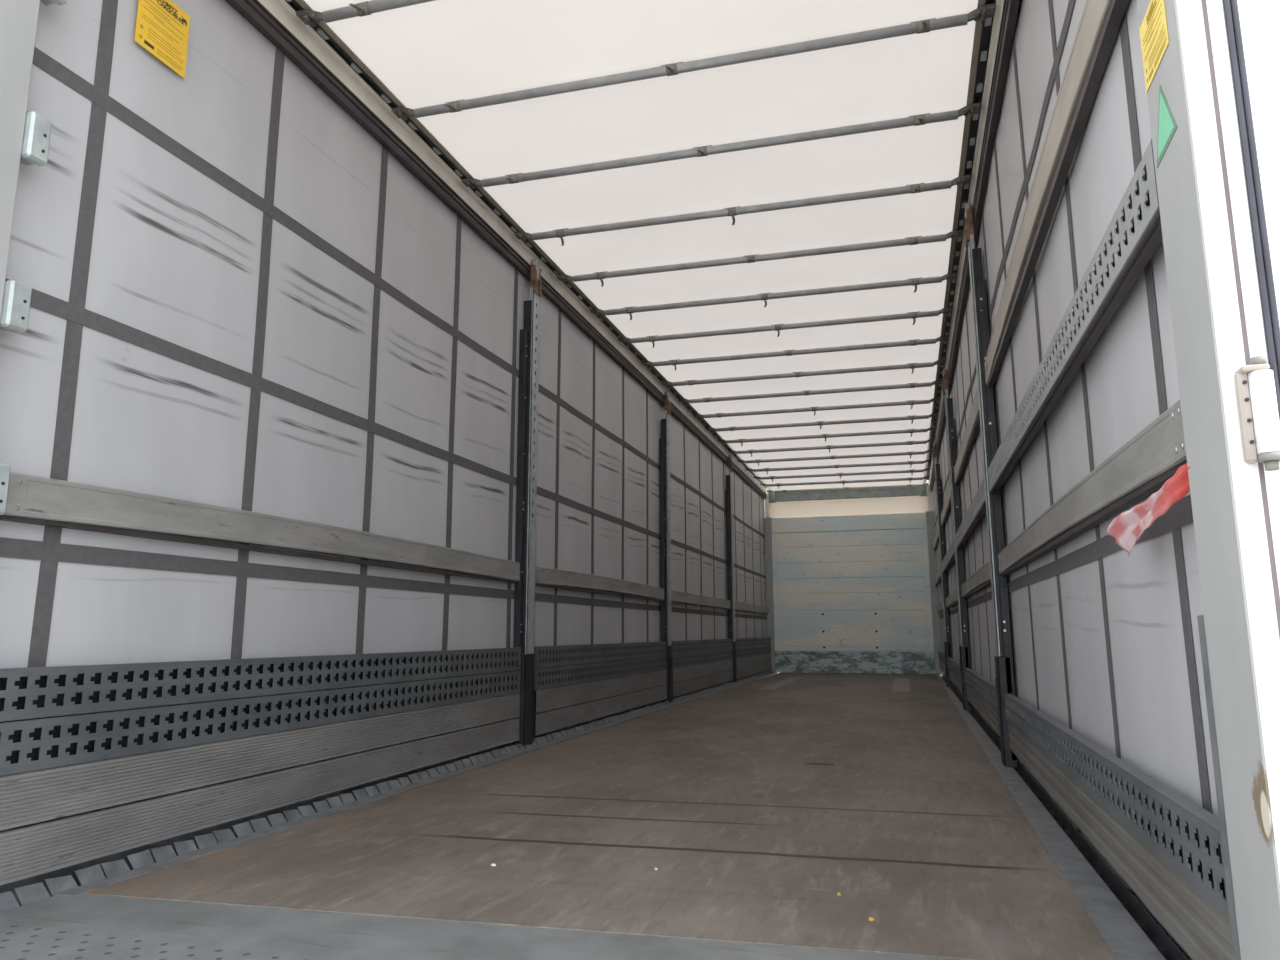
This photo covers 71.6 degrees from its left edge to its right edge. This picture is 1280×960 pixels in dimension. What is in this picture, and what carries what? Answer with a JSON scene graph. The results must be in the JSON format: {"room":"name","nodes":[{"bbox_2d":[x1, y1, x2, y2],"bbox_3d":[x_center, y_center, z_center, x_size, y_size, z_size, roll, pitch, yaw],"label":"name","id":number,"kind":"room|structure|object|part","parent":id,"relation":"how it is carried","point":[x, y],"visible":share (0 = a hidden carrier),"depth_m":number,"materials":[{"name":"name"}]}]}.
{"room":"cargo space","nodes":[
{"label":"cargo space","id":0,"kind":"room"},
{"bbox_2d":[0,0,766,830],"bbox_3d":[0.195,0.597,7.995,0.019,2.800,12.650,-3,-10,16],"label":"wall","id":1,"kind":"structure","parent":0,"point":[242,298],"depth_m":3.14,"materials":[{"name":"fabric"}]},
{"bbox_2d":[135,0,189,78],"bbox_3d":[-1.448,-1.373,2.695,0.001,0.215,0.190,-3,-10,16],"label":"sticker","id":2,"kind":"object","parent":1,"relation":"attached to","point":[162,27],"visible":1,"depth_m":2.70,"materials":[{"name":"yellow paper"}]},
{"bbox_2d":[0,472,519,582],"bbox_3d":[-1.107,0.267,3.511,0.035,0.128,2.993,-3,-10,16],"label":"aluminium lath","id":3,"kind":"object","parent":1,"relation":"attached to","point":[36,500],"visible":0.85,"depth_m":2.77,"materials":[{"name":"silver metal"}]},
{"bbox_2d":[0,670,772,911],"bbox_3d":[0.234,1.980,7.692,0.076,0.170,12.553,-3,-10,16],"label":"floor edge rail","id":4,"kind":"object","parent":1,"relation":"attached to","point":[22,892],"depth_m":2.81,"materials":[{"name":"grey metal"}]},
{"bbox_2d":[0,0,66,514],"bbox_3d":[-1.560,-0.420,2.041,0.094,2.960,0.264,-3,-10,16],"label":"post","id":5,"kind":"object","parent":4,"relation":"on","point":[24,137],"visible":1,"depth_m":2.15,"materials":[{"name":"metal"}]},
{"bbox_2d":[513,259,541,747],"bbox_3d":[-0.634,0.071,5.094,0.076,2.820,0.201,-3,-10,16],"label":"post","id":6,"kind":"object","parent":4,"relation":"on","point":[526,498],"visible":0.98,"depth_m":5.04,"materials":[{"name":"metal"}]},
{"bbox_2d":[0,718,519,885],"bbox_3d":[-1.085,1.098,3.361,0.025,0.117,2.993,-3,-10,16],"label":"board","id":7,"kind":"object","parent":6,"relation":"attached to","point":[35,849],"visible":0.98,"depth_m":2.65,"materials":[{"name":"metal"}]},
{"bbox_2d":[0,693,519,830],"bbox_3d":[-1.085,0.975,3.382,0.025,0.121,2.993,-3,-10,16],"label":"board","id":8,"kind":"object","parent":6,"relation":"attached to","point":[31,797],"visible":0.98,"depth_m":2.66,"materials":[{"name":"metal"}]},
{"bbox_2d":[0,671,520,775],"bbox_3d":[-1.088,0.855,3.403,0.030,0.120,2.989,-3,-10,16],"label":"board","id":9,"kind":"object","parent":6,"relation":"attached to","point":[27,745],"visible":1,"depth_m":2.68,"materials":[{"name":"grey metal"}]},
{"bbox_2d":[0,647,520,721],"bbox_3d":[-1.089,0.733,3.424,0.030,0.120,2.989,-3,-10,16],"label":"board","id":10,"kind":"object","parent":6,"relation":"attached to","point":[29,692],"visible":1,"depth_m":2.68,"materials":[{"name":"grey metal"}]},
{"bbox_3d":[-0.674,0.272,4.992,0.036,2.330,0.045,-3,-10,16],"label":"guide plate","id":11,"kind":"part","parent":6,"relation":"part of","materials":[{"name":"black paint"}]},
{"bbox_2d":[660,391,672,702],"bbox_3d":[0.245,0.569,8.008,0.076,2.820,0.201,-3,-10,16],"label":"post","id":12,"kind":"object","parent":4,"relation":"on","point":[665,487],"visible":0.99,"depth_m":7.96,"materials":[{"name":"metal"}]},
{"bbox_2d":[533,685,666,735],"bbox_3d":[-0.188,1.606,6.335,0.025,0.117,2.868,-3,-10,16],"label":"board","id":13,"kind":"object","parent":12,"relation":"attached to","point":[554,719],"visible":0.95,"depth_m":5.89,"materials":[{"name":"metal"}]},
{"bbox_2d":[534,641,665,667],"bbox_3d":[-0.192,1.241,6.398,0.030,0.120,2.864,-3,-10,16],"label":"board","id":14,"kind":"object","parent":12,"relation":"attached to","point":[545,656],"visible":1,"depth_m":5.96,"materials":[{"name":"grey metal"}]},
{"bbox_2d":[534,670,666,712],"bbox_3d":[-0.189,1.483,6.356,0.025,0.121,2.868,-3,-10,16],"label":"board","id":15,"kind":"object","parent":12,"relation":"attached to","point":[558,697],"visible":0.96,"depth_m":5.91,"materials":[{"name":"metal"}]},
{"bbox_2d":[534,656,666,690],"bbox_3d":[-0.191,1.363,6.377,0.030,0.120,2.864,-3,-10,16],"label":"board","id":16,"kind":"object","parent":12,"relation":"attached to","point":[558,676],"visible":1,"depth_m":5.95,"materials":[{"name":"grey metal"}]},
{"bbox_3d":[0.205,0.769,7.907,0.036,2.330,0.045,-3,-10,16],"label":"guide plate","id":17,"kind":"part","parent":12,"relation":"part of","materials":[{"name":"black paint"}]},
{"bbox_2d":[726,454,736,682],"bbox_3d":[1.129,1.069,10.938,0.076,2.820,0.201,-3,-10,16],"label":"post","id":18,"kind":"object","parent":4,"relation":"on","point":[729,492],"visible":0.98,"depth_m":10.89,"materials":[{"name":"metal"}]},
{"bbox_2d":[672,649,732,668],"bbox_3d":[0.690,1.862,9.299,0.030,0.120,2.879,-3,-10,16],"label":"board","id":19,"kind":"object","parent":18,"relation":"attached to","point":[689,659],"visible":1,"depth_m":9.03,"materials":[{"name":"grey metal"}]},
{"bbox_3d":[0.678,1.863,9.303,0.004,0.116,2.873,-3,-10,16],"label":"plate","id":20,"kind":"part","parent":19,"relation":"part of","materials":[{"name":"black paint"}]},
{"bbox_2d":[672,639,732,654],"bbox_3d":[0.690,1.740,9.320,0.030,0.120,2.879,-3,-10,16],"label":"board","id":21,"kind":"object","parent":18,"relation":"attached to","point":[688,646],"visible":0.99,"depth_m":9.03,"materials":[{"name":"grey metal"}]},
{"bbox_3d":[0.677,1.741,9.324,0.004,0.116,2.873,-3,-10,16],"label":"plate","id":22,"kind":"part","parent":21,"relation":"part of","materials":[{"name":"black paint"}]},
{"bbox_2d":[673,670,732,696],"bbox_3d":[0.693,2.105,9.257,0.025,0.117,2.883,-3,-10,16],"label":"board","id":23,"kind":"object","parent":18,"relation":"attached to","point":[686,686],"visible":0.83,"depth_m":8.95,"materials":[{"name":"metal"}]},
{"bbox_2d":[673,659,732,682],"bbox_3d":[0.693,1.982,9.278,0.025,0.121,2.883,-3,-10,16],"label":"board","id":24,"kind":"object","parent":18,"relation":"attached to","point":[690,672],"visible":0.79,"depth_m":8.98,"materials":[{"name":"metal"}]},
{"bbox_3d":[1.089,1.270,10.836,0.036,2.330,0.045,-3,-10,16],"label":"guide plate","id":25,"kind":"part","parent":18,"relation":"part of","materials":[{"name":"black paint"}]},
{"bbox_2d":[226,0,766,498],"bbox_3d":[0.225,-0.804,8.199,0.144,0.180,12.700,-3,-10,16],"label":"roof rail","id":26,"kind":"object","parent":1,"relation":"attached to","point":[318,51],"depth_m":4.21,"materials":[{"name":"grey metal"}]},
{"bbox_2d":[535,566,663,600],"bbox_3d":[-0.210,0.777,6.484,0.035,0.124,2.868,-3,-10,16],"label":"aluminium lath","id":27,"kind":"object","parent":1,"relation":"attached to","point":[544,577],"visible":0.96,"depth_m":6.08,"materials":[{"name":"silver metal"}]},
{"bbox_2d":[671,590,729,608],"bbox_3d":[0.671,1.283,9.405,0.035,0.110,2.883,-3,-10,16],"label":"aluminium lath","id":28,"kind":"object","parent":1,"relation":"attached to","point":[676,596],"visible":0.89,"depth_m":9.14,"materials":[{"name":"silver metal"}]},
{"bbox_2d":[735,601,768,613],"bbox_3d":[1.561,1.786,12.353,0.035,0.110,2.923,-3,-10,16],"label":"aluminium lath","id":29,"kind":"object","parent":1,"relation":"attached to","point":[739,606],"visible":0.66,"depth_m":12.22,"materials":[{"name":"silver metal"}]},
{"bbox_2d":[736,653,770,668],"bbox_3d":[1.582,2.485,12.226,0.025,0.121,2.923,-3,-10,16],"label":"board","id":30,"kind":"object","parent":1,"relation":"attached to","point":[759,659],"visible":0.92,"depth_m":12.01,"materials":[{"name":"metal"}]},
{"bbox_2d":[736,645,770,658],"bbox_3d":[1.579,2.365,12.247,0.030,0.120,2.919,-3,-10,16],"label":"board","id":31,"kind":"object","parent":1,"relation":"attached to","point":[759,650],"visible":1,"depth_m":12.01,"materials":[{"name":"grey metal"}]},
{"bbox_2d":[736,637,770,647],"bbox_3d":[1.579,2.244,12.268,0.030,0.120,2.919,-3,-10,16],"label":"board","id":32,"kind":"object","parent":1,"relation":"attached to","point":[762,641],"visible":1,"depth_m":12.06,"materials":[{"name":"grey metal"}]},
{"bbox_3d":[1.567,2.244,12.272,0.004,0.116,2.913,-3,-10,16],"label":"plate","id":33,"kind":"part","parent":32,"relation":"part of","materials":[{"name":"black paint"}]},
{"bbox_2d":[737,662,770,678],"bbox_3d":[1.583,2.609,12.205,0.025,0.117,2.923,-3,-10,16],"label":"board","id":34,"kind":"object","parent":1,"relation":"attached to","point":[750,670],"visible":0.82,"depth_m":11.99,"materials":[{"name":"metal"}]},
{"bbox_2d":[84,673,1115,959],"bbox_3d":[1.490,1.932,7.546,2.300,0.030,12.130,-3,-10,16],"label":"floor","id":35,"kind":"structure","parent":0,"point":[753,808],"depth_m":2.64,"materials":[{"name":"brown wood"}]},
{"bbox_2d":[54,672,776,896],"bbox_3d":[0.355,1.998,7.861,0.060,0.052,12.160,-3,-10,16],"label":"trim","id":36,"kind":"structure","parent":35,"relation":"attached to","point":[73,892],"depth_m":3.02,"materials":[{"name":"metal"}]},
{"bbox_2d":[0,894,973,959],"bbox_3d":[-0.283,0.969,1.633,2.425,0.118,0.675,-3,-10,16],"label":"plate","id":37,"kind":"object","parent":35,"relation":"attached to","point":[84,926],"visible":1,"depth_m":1.82,"materials":[{"name":"grey metal"}]},
{"bbox_2d":[1137,0,1279,959],"bbox_3d":[0.819,-0.552,1.310,0.072,2.960,0.248,-3,-10,16],"label":"post","id":38,"kind":"object","parent":37,"relation":"on","point":[1225,318],"visible":1,"depth_m":1.19,"materials":[{"name":"metal"}]},
{"bbox_2d":[1106,463,1190,556],"bbox_3d":[0.886,0.069,1.556,0.021,0.109,0.565,-3,-10,15],"label":"barrier tape","id":39,"kind":"object","parent":38,"relation":"attached to","point":[1127,528],"visible":0.94,"depth_m":1.55,"materials":[{"name":"red plastic"}]},
{"bbox_2d":[1139,0,1168,92],"bbox_3d":[0.788,-0.682,1.361,0.001,0.112,0.127,-3,-10,16],"label":"sticker","id":40,"kind":"object","parent":38,"relation":"attached to","point":[1153,29],"visible":1,"depth_m":1.36,"materials":[{"name":"yellow paper"}]},
{"bbox_2d":[1157,85,1176,167],"bbox_3d":[0.788,-0.546,1.336,0.001,0.107,0.111,-3,-10,16],"label":"sticker","id":41,"kind":"object","parent":38,"relation":"attached to","point":[1167,126],"visible":1,"depth_m":1.33,"materials":[{"name":"green plastic"}]},
{"bbox_2d":[758,677,802,689],"bbox_3d":[1.759,2.486,10.879,0.170,0.003,2.800,-3,-10,16],"label":"floor strip","id":42,"kind":"object","parent":35,"relation":"on","point":[779,684],"visible":1,"depth_m":10.68,"materials":[{"name":"brown wood"}]},
{"bbox_2d":[892,678,909,691],"bbox_3d":[3.094,2.416,10.488,0.185,0.003,2.800,-3,-10,16],"label":"floor strip","id":43,"kind":"object","parent":35,"relation":"on","point":[900,684],"visible":1,"depth_m":10.22,"materials":[{"name":"brown wood"}]},
{"bbox_2d":[304,0,977,489],"bbox_3d":[1.404,-0.932,7.839,2.380,0.044,12.650,-3,-10,16],"label":"ceiling","id":44,"kind":"structure","parent":0,"point":[436,52],"depth_m":4.32,"materials":[{"name":"white fabric"}]},
{"bbox_2d":[296,0,434,26],"bbox_3d":[-0.074,-1.732,2.933,2.444,0.084,0.125,-3,-10,15],"label":"bow","id":45,"kind":"object","parent":44,"relation":"attached to","point":[366,8],"visible":1,"depth_m":3.19,"materials":[{"name":"metal"}]},
{"bbox_2d":[392,3,994,120],"bbox_3d":[0.105,-1.640,3.526,2.444,0.066,0.106,-3,-10,15],"label":"bow","id":46,"kind":"object","parent":44,"relation":"attached to","point":[985,11],"visible":1,"depth_m":3.49,"materials":[{"name":"metal"}]},
{"bbox_2d":[461,102,980,188],"bbox_3d":[0.286,-1.537,4.127,2.444,0.066,0.106,-3,-10,15],"label":"bow","id":47,"kind":"object","parent":44,"relation":"attached to","point":[974,108],"visible":1,"depth_m":4.09,"materials":[{"name":"metal"}]},
{"bbox_2d":[515,175,970,245],"bbox_3d":[0.472,-1.423,4.744,2.445,0.082,0.110,-3,-10,16],"label":"bow","id":48,"kind":"object","parent":44,"relation":"attached to","point":[921,187],"visible":1,"depth_m":4.71,"materials":[{"name":"metal"}]},
{"bbox_2d":[556,229,962,286],"bbox_3d":[0.651,-1.322,5.337,2.444,0.082,0.127,-3,-10,15],"label":"bow","id":49,"kind":"object","parent":44,"relation":"attached to","point":[916,240],"visible":1,"depth_m":5.31,"materials":[{"name":"metal"}]},
{"bbox_2d":[590,272,956,319],"bbox_3d":[0.839,-1.215,5.959,2.444,0.084,0.081,-3,-10,15],"label":"bow","id":50,"kind":"object","parent":44,"relation":"attached to","point":[914,281],"visible":1,"depth_m":5.92,"materials":[{"name":"metal"}]},
{"bbox_2d":[618,307,951,347],"bbox_3d":[1.020,-1.113,6.560,2.444,0.084,0.081,-3,-10,15],"label":"bow","id":51,"kind":"object","parent":44,"relation":"attached to","point":[912,315],"visible":1,"depth_m":6.52,"materials":[{"name":"metal"}]},
{"bbox_2d":[641,336,948,369],"bbox_3d":[1.195,-1.014,7.139,2.444,0.084,0.125,-3,-10,15],"label":"bow","id":52,"kind":"object","parent":44,"relation":"attached to","point":[917,341],"visible":1,"depth_m":7.12,"materials":[{"name":"metal"}]},
{"bbox_2d":[661,360,944,385],"bbox_3d":[1.377,-0.912,7.741,2.444,0.082,0.126,-3,-10,15],"label":"bow","id":53,"kind":"object","parent":44,"relation":"attached to","point":[912,366],"visible":1,"depth_m":7.72,"materials":[{"name":"metal"}]},
{"bbox_2d":[678,380,941,402],"bbox_3d":[1.555,-0.819,8.333,2.444,0.066,0.105,-3,-10,15],"label":"bow","id":54,"kind":"object","parent":44,"relation":"attached to","point":[928,384],"visible":1,"depth_m":8.33,"materials":[{"name":"metal"}]},
{"bbox_2d":[693,398,939,417],"bbox_3d":[1.741,-0.703,8.949,2.445,0.084,0.109,-3,-10,14],"label":"bow","id":55,"kind":"object","parent":44,"relation":"attached to","point":[910,402],"visible":1,"depth_m":8.93,"materials":[{"name":"metal"}]},
{"bbox_2d":[706,413,937,431],"bbox_3d":[1.923,-0.598,9.550,2.445,0.082,0.110,-3,-10,14],"label":"bow","id":56,"kind":"object","parent":44,"relation":"attached to","point":[819,423],"visible":1,"depth_m":9.53,"materials":[{"name":"metal"}]},
{"bbox_2d":[718,427,935,445],"bbox_3d":[2.108,-0.489,10.164,2.444,0.082,0.082,-3,-10,15],"label":"bow","id":57,"kind":"object","parent":44,"relation":"attached to","point":[911,431],"visible":1,"depth_m":10.13,"materials":[{"name":"metal"}]},
{"bbox_2d":[728,439,933,456],"bbox_3d":[2.285,-0.384,10.750,2.445,0.084,0.110,-3,-10,16],"label":"bow","id":58,"kind":"object","parent":44,"relation":"attached to","point":[829,447],"visible":1,"depth_m":10.73,"materials":[{"name":"metal"}]},
{"bbox_2d":[737,450,932,465],"bbox_3d":[2.464,-0.280,11.344,2.444,0.082,0.126,-3,-10,15],"label":"bow","id":59,"kind":"object","parent":44,"relation":"attached to","point":[758,461],"visible":1,"depth_m":11.33,"materials":[{"name":"metal"}]},
{"bbox_2d":[746,460,931,473],"bbox_3d":[2.646,-0.173,11.944,2.444,0.082,0.126,-3,-10,15],"label":"bow","id":60,"kind":"object","parent":44,"relation":"attached to","point":[925,461],"visible":1,"depth_m":11.93,"materials":[{"name":"metal"}]},
{"bbox_2d":[753,468,929,481],"bbox_3d":[2.833,-0.062,12.565,2.444,0.084,0.081,-3,-10,15],"label":"bow","id":61,"kind":"object","parent":44,"relation":"attached to","point":[925,469],"visible":1,"depth_m":12.53,"materials":[{"name":"metal"}]},
{"bbox_2d":[760,476,928,488],"bbox_3d":[3.014,0.044,13.165,2.444,0.084,0.082,-3,-10,15],"label":"bow","id":62,"kind":"object","parent":44,"relation":"attached to","point":[910,479],"visible":1,"depth_m":13.13,"materials":[{"name":"metal"}]},
{"bbox_2d":[764,481,942,676],"bbox_3d":[3.200,1.558,13.526,2.660,3.020,0.225,-3,-10,16],"label":"wall","id":63,"kind":"structure","parent":0,"point":[850,574],"depth_m":13.50,"materials":[{"name":"grey metal"}]},
{"bbox_3d":[2.107,1.731,13.806,0.060,1.800,0.014,-3,-10,16],"label":"trim","id":64,"kind":"part","parent":63,"relation":"part of","materials":[{"name":"grey metal"}]},
{"bbox_2d":[767,483,927,492],"bbox_3d":[3.191,0.148,13.751,2.445,0.084,0.110,-3,-10,16],"label":"bow","id":65,"kind":"object","parent":63,"relation":"attached to","point":[910,485],"visible":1,"depth_m":13.76,"materials":[{"name":"metal"}]},
{"bbox_3d":[3.192,0.666,13.660,2.330,0.235,0.014,-3,-10,16],"label":"panel","id":66,"kind":"part","parent":63,"relation":"part of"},
{"bbox_3d":[3.196,2.735,13.302,2.330,0.325,0.020,-3,-10,16],"label":"kick plate","id":67,"kind":"part","parent":63,"relation":"part of","materials":[{"name":"grey metal"}]},
{"bbox_3d":[4.277,1.616,13.171,0.070,1.800,0.014,-3,-10,16],"label":"trim","id":68,"kind":"part","parent":63,"relation":"part of","materials":[{"name":"grey metal"}]},
{"bbox_2d":[933,0,1218,959],"bbox_3d":[2.649,0.467,7.277,0.019,2.800,12.650,-3,-10,16],"label":"wall","id":69,"kind":"structure","parent":0,"point":[1106,641],"depth_m":2.34,"materials":[{"name":"fabric"}]},
{"bbox_2d":[933,526,938,550],"bbox_3d":[3.960,0.743,11.802,0.035,0.140,2.933,-3,-10,16],"label":"aluminium lath","id":70,"kind":"object","parent":69,"relation":"attached to","point":[936,538],"visible":0.48,"depth_m":12.16,"materials":[{"name":"silver metal"}]},
{"bbox_2d":[938,651,944,664],"bbox_3d":[3.948,2.318,11.537,0.030,0.120,2.927,-3,-10,16],"label":"board","id":71,"kind":"object","parent":69,"relation":"attached to","point":[941,654],"visible":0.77,"depth_m":11.73,"materials":[{"name":"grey metal"}]},
{"bbox_2d":[939,660,945,674],"bbox_3d":[3.952,2.441,11.514,0.025,0.122,2.931,-3,-10,16],"label":"board","id":72,"kind":"object","parent":69,"relation":"attached to","point":[942,666],"visible":0.47,"depth_m":11.65,"materials":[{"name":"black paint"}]},
{"bbox_2d":[941,485,951,526],"bbox_3d":[3.071,0.240,8.854,0.035,0.140,2.893,-3,-10,16],"label":"aluminium lath","id":73,"kind":"object","parent":69,"relation":"attached to","point":[947,505],"visible":0.55,"depth_m":8.98,"materials":[{"name":"silver metal"}]},
{"bbox_2d":[942,539,954,572],"bbox_3d":[3.057,0.772,8.767,0.036,0.125,2.887,-3,-10,16],"label":"board","id":74,"kind":"object","parent":69,"relation":"attached to","point":[949,557],"visible":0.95,"depth_m":8.56,"materials":[{"name":"metal"}]},
{"bbox_2d":[946,589,957,607],"bbox_3d":[3.073,1.163,8.696,0.035,0.117,2.892,-3,-10,16],"label":"aluminium lath","id":75,"kind":"object","parent":69,"relation":"attached to","point":[951,600],"visible":0.55,"depth_m":8.76,"materials":[{"name":"silver metal"}]},
{"bbox_2d":[949,669,961,692],"bbox_3d":[3.062,1.938,8.566,0.025,0.122,2.891,-3,-10,16],"label":"board","id":76,"kind":"object","parent":69,"relation":"attached to","point":[953,678],"visible":0.53,"depth_m":8.60,"materials":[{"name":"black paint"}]},
{"bbox_2d":[954,387,979,484],"bbox_3d":[2.189,-0.259,5.932,0.035,0.140,2.878,-3,-10,16],"label":"aluminium lath","id":77,"kind":"object","parent":69,"relation":"attached to","point":[973,423],"visible":0.66,"depth_m":5.76,"materials":[{"name":"silver metal"}]},
{"bbox_2d":[956,478,985,549],"bbox_3d":[2.176,0.273,5.845,0.036,0.125,2.872,-3,-10,16],"label":"board","id":78,"kind":"object","parent":69,"relation":"attached to","point":[976,510],"visible":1,"depth_m":5.47,"materials":[{"name":"metal"}]},
{"bbox_2d":[926,0,1019,491],"bbox_3d":[2.598,-0.929,7.504,0.144,0.180,12.700,-3,-10,16],"label":"roof rail","id":79,"kind":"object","parent":69,"relation":"attached to","point":[993,38],"depth_m":4.16,"materials":[{"name":"grey metal"}]},
{"bbox_2d":[961,561,990,598],"bbox_3d":[2.192,0.664,5.774,0.035,0.117,2.877,-3,-10,16],"label":"aluminium lath","id":80,"kind":"object","parent":69,"relation":"attached to","point":[981,579],"visible":0.64,"depth_m":5.57,"materials":[{"name":"silver metal"}]},
{"bbox_2d":[966,684,999,736],"bbox_3d":[2.181,1.439,5.645,0.025,0.122,2.876,-3,-10,16],"label":"board","id":81,"kind":"object","parent":69,"relation":"attached to","point":[990,715],"visible":0.5,"depth_m":5.39,"materials":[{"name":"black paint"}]},
{"bbox_2d":[936,674,1165,959],"bbox_3d":[2.641,1.893,7.279,0.090,0.052,11.990,-3,-10,16],"label":"trim","id":82,"kind":"structure","parent":69,"relation":"attached to","point":[1123,936],"depth_m":2.31,"materials":[{"name":"metal"}]},
{"bbox_2d":[933,442,953,686],"bbox_3d":[3.494,0.944,10.245,0.076,2.820,0.201,-3,-10,16],"label":"post","id":83,"kind":"object","parent":82,"relation":"on","point":[947,644],"visible":0.9,"depth_m":10.17,"materials":[{"name":"metal"}]},
{"bbox_2d":[934,565,940,586],"bbox_3d":[3.946,1.276,11.715,0.036,0.125,2.927,-3,-10,16],"label":"board","id":84,"kind":"object","parent":83,"relation":"attached to","point":[937,578],"visible":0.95,"depth_m":11.64,"materials":[{"name":"metal"}]},
{"bbox_2d":[937,601,942,613],"bbox_3d":[3.962,1.666,11.644,0.035,0.117,2.932,-3,-10,16],"label":"aluminium lath","id":85,"kind":"object","parent":83,"relation":"attached to","point":[940,606],"visible":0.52,"depth_m":11.96,"materials":[{"name":"silver metal"}]},
{"bbox_3d":[3.493,1.143,10.132,0.036,2.330,0.045,-3,-10,16],"label":"guide plate","id":86,"kind":"part","parent":83,"relation":"part of","materials":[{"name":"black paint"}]},
{"bbox_2d":[947,657,960,678],"bbox_3d":[3.059,1.815,8.589,0.030,0.120,2.887,-3,-10,16],"label":"board","id":87,"kind":"object","parent":83,"relation":"attached to","point":[953,665],"visible":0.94,"depth_m":8.54,"materials":[{"name":"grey metal"}]},
{"bbox_2d":[943,368,972,710],"bbox_3d":[2.611,0.444,7.316,0.076,2.820,0.201,-3,-10,16],"label":"post","id":88,"kind":"object","parent":82,"relation":"on","point":[964,650],"visible":0.92,"depth_m":7.24,"materials":[{"name":"metal"}]},
{"bbox_3d":[2.609,0.643,7.203,0.036,2.330,0.045,-3,-10,16],"label":"guide plate","id":89,"kind":"part","parent":88,"relation":"part of","materials":[{"name":"black paint"}]},
{"bbox_2d":[964,668,997,711],"bbox_3d":[2.177,1.316,5.667,0.030,0.120,2.872,-3,-10,16],"label":"board","id":90,"kind":"object","parent":88,"relation":"attached to","point":[986,689],"visible":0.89,"depth_m":5.37,"materials":[{"name":"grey metal"}]},
{"bbox_2d":[964,202,1019,767],"bbox_3d":[1.732,-0.054,4.401,0.076,2.820,0.201,-3,-10,16],"label":"post","id":91,"kind":"object","parent":82,"relation":"on","point":[1004,668],"visible":0.88,"depth_m":4.32,"materials":[{"name":"metal"}]},
{"bbox_3d":[1.730,0.145,4.289,0.036,2.330,0.045,-3,-10,16],"label":"guide plate","id":92,"kind":"part","parent":91,"relation":"part of","materials":[{"name":"black paint"}]},
{"bbox_2d":[984,0,1128,386],"bbox_3d":[1.284,-0.786,2.935,0.035,0.170,3.058,-3,-10,16],"label":"aluminium lath","id":93,"kind":"object","parent":69,"relation":"attached to","point":[1100,21],"visible":1,"depth_m":2.32,"materials":[{"name":"silver metal"}]},
{"bbox_2d":[942,673,1188,959],"bbox_3d":[2.631,1.869,6.990,0.055,0.140,12.550,-3,-10,16],"label":"trim","id":94,"kind":"structure","parent":69,"relation":"attached to","point":[1151,928],"depth_m":2.35,"materials":[{"name":"black paint"}]},
{"bbox_2d":[988,139,1162,493],"bbox_3d":[1.271,-0.239,2.845,0.036,0.125,3.052,-3,-10,16],"label":"board","id":95,"kind":"object","parent":69,"relation":"attached to","point":[1133,234],"visible":1,"depth_m":1.92,"materials":[{"name":"metal"}]},
{"bbox_2d":[998,399,1186,575],"bbox_3d":[1.295,0.156,2.800,0.035,0.117,3.002,-3,-10,16],"label":"aluminium lath","id":96,"kind":"object","parent":69,"relation":"attached to","point":[1138,469],"visible":0.94,"depth_m":1.93,"materials":[{"name":"silver metal"}]},
{"bbox_2d":[1004,693,1229,919],"bbox_3d":[1.272,0.803,2.667,0.030,0.120,3.052,-3,-10,16],"label":"board","id":97,"kind":"object","parent":69,"relation":"attached to","point":[1186,836],"visible":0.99,"depth_m":1.73,"materials":[{"name":"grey metal"}]},
{"bbox_2d":[1008,722,1233,959],"bbox_3d":[1.276,0.926,2.645,0.025,0.122,3.056,-3,-10,16],"label":"board","id":98,"kind":"object","parent":69,"relation":"attached to","point":[1203,931],"visible":0.65,"depth_m":1.77,"materials":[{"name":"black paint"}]}
]}

